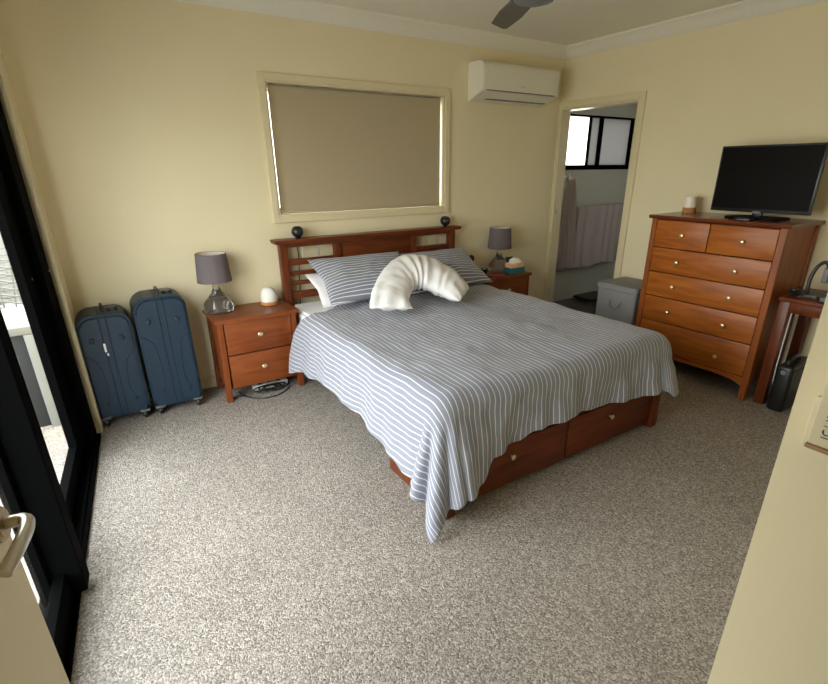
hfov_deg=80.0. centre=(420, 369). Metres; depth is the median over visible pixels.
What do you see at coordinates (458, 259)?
pillow
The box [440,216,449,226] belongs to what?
ornament
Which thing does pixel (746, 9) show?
trim
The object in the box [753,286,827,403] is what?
desk
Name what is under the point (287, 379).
cord
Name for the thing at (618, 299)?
laundry hamper
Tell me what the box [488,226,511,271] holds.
table lamp
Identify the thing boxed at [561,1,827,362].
wall
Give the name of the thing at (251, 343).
bedside table
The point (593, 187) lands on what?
wall
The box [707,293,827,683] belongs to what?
wall
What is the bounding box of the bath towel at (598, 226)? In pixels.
[574,203,623,267]
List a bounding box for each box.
[504,257,524,273]
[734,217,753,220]
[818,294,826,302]
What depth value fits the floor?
2.12 m
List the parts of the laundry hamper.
lid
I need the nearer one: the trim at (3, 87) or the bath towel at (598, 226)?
the trim at (3, 87)
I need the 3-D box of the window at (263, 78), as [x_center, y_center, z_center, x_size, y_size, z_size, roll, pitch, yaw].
[-0.455,-1.705,3.891,1.584,0.968,0.150,-14,26,-30]
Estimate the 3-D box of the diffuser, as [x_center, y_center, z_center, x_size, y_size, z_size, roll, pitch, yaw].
[-1.124,-0.544,3.650,0.128,0.129,0.128,-14,26,-30]
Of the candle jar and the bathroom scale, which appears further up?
the candle jar
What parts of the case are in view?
panel, handle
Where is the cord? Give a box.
[238,379,289,398]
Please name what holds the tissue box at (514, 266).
on the bedside table at (519, 282)
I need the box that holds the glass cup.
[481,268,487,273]
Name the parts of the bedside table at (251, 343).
leg, panel, leg, frame, drawer, drawer, panel, leg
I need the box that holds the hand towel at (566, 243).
[556,178,576,271]
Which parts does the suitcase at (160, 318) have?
handle, trolley handle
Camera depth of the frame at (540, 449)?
2.94 m
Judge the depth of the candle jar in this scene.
3.79 m
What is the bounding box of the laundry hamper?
[595,277,642,325]
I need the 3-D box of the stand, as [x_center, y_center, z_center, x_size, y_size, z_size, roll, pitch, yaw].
[2.482,-0.261,3.222,0.176,0.878,0.110,-14,26,-30]
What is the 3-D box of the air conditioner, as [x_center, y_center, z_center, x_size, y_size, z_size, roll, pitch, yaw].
[0.822,-2.467,4.283,0.890,0.283,0.204,-14,26,-30]
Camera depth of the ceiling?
3.53 m
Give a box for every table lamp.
[194,251,233,313]
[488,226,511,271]
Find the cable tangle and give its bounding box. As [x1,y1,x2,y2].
[254,382,289,392]
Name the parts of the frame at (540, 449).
headboard post, headboard rail, headboard panel, headboard post, foot post, drawer, drawer, foot post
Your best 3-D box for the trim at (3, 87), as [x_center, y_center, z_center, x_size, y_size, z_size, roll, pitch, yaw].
[-1.450,-0.168,1.614,0.132,2.170,2.695,-12,25,-26]
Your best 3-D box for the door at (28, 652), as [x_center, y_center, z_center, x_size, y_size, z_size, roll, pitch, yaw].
[-0.443,0.375,0.415,0.086,2.028,0.818,-11,24,-24]
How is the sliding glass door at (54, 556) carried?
in the wall at (2, 62)
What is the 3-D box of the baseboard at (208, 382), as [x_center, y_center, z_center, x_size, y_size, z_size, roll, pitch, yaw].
[-0.403,-0.203,4.450,4.242,0.085,0.014,-14,26,-30]
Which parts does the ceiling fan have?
blade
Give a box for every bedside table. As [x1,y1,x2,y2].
[202,299,303,402]
[482,269,531,295]
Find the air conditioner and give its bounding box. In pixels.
[468,60,559,106]
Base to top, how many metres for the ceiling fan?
0.349 m
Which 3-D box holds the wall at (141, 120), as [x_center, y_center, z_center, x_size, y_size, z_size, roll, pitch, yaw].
[-0.470,-1.364,4.036,4.502,2.549,0.140,-14,26,-30]
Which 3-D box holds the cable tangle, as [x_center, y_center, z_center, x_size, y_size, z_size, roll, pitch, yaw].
[-1.111,0.135,3.687,0.265,0.029,0.110,-14,26,-30]
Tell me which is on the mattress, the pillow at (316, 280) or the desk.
the pillow at (316, 280)
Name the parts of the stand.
power cord, arm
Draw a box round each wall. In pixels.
[0,0,564,389]
[0,47,98,431]
[553,103,637,301]
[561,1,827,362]
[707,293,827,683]
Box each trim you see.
[0,64,102,432]
[0,234,20,303]
[173,0,566,59]
[565,0,827,59]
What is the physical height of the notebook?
0.018 m
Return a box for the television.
[711,142,827,220]
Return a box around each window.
[256,71,449,222]
[565,114,634,169]
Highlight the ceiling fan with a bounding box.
[492,0,553,28]
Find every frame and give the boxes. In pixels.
[270,225,661,519]
[543,90,646,301]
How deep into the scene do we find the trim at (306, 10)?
3.58 m
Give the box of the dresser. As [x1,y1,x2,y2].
[635,212,825,400]
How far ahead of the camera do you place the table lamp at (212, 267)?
3.34 m
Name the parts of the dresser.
leg, drawer, drawer, drawer, drawer, drawer, frame, drawer, leg, panel, leg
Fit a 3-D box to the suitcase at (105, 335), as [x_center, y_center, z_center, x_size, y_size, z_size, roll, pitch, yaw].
[-1.986,-0.045,3.185,0.297,0.767,0.310,-14,26,-30]
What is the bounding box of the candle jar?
[682,196,697,212]
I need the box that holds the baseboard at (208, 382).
[147,376,223,400]
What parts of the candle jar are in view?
glass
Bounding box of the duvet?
[289,284,678,543]
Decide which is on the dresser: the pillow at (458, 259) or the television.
the television
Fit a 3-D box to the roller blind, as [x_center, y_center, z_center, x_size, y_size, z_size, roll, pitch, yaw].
[-0.451,-1.701,3.882,1.464,0.849,0.043,-14,26,-30]
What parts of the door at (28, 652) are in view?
handle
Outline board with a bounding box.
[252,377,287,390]
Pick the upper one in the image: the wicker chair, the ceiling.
the ceiling
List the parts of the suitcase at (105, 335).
handle, trolley handle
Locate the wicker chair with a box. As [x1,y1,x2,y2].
[0,247,22,308]
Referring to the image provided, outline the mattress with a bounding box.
[295,301,334,325]
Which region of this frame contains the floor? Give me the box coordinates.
[0,298,792,683]
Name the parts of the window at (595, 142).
frosted pane, frosted pane, frosted pane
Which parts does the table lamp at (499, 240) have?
lamp shade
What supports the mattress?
on the frame at (540, 449)
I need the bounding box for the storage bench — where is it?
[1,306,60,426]
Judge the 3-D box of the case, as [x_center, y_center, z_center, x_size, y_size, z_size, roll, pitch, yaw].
[2.496,0.073,3.322,0.332,0.381,0.107,-14,26,-30]
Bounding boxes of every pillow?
[305,273,356,307]
[308,252,426,304]
[370,254,468,310]
[400,248,492,284]
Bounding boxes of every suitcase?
[75,303,150,425]
[129,286,202,413]
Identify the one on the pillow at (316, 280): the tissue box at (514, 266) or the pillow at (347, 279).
the pillow at (347, 279)
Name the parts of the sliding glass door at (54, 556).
door panel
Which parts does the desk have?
leg, cable coil, leg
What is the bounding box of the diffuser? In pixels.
[260,286,277,305]
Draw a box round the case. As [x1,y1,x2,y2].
[766,354,807,411]
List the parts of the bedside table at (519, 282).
drawer, leg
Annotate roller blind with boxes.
[266,84,440,213]
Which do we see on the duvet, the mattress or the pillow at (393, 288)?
the pillow at (393, 288)
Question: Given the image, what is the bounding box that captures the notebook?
[486,273,504,277]
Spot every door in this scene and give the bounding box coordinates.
[0,100,100,682]
[0,506,69,683]
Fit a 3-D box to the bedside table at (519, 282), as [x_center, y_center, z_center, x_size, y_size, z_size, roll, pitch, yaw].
[0.729,-0.639,4.817,0.584,0.600,0.385,-14,26,-30]
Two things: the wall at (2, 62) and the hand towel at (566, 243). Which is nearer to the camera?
the wall at (2, 62)
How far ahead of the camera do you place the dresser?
3.44 m
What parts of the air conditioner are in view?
panel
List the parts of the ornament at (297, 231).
power cord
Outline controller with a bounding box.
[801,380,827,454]
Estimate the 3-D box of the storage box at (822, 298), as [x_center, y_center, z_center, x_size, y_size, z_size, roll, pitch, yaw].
[2.528,-0.422,3.003,0.133,0.042,0.140,-14,26,-30]
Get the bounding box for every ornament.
[291,226,302,303]
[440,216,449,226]
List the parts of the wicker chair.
seat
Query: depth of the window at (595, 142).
5.67 m
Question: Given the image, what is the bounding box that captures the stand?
[772,261,827,382]
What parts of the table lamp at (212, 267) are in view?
lamp shade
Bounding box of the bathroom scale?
[573,291,597,301]
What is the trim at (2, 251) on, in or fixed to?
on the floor
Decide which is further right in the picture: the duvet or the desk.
the desk
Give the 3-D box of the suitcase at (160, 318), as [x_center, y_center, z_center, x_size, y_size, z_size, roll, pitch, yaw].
[-1.717,-0.144,3.336,0.311,0.832,0.310,-14,26,-30]
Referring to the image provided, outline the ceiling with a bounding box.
[309,0,743,44]
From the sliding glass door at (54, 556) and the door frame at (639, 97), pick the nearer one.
the sliding glass door at (54, 556)
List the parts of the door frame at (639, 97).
strike plate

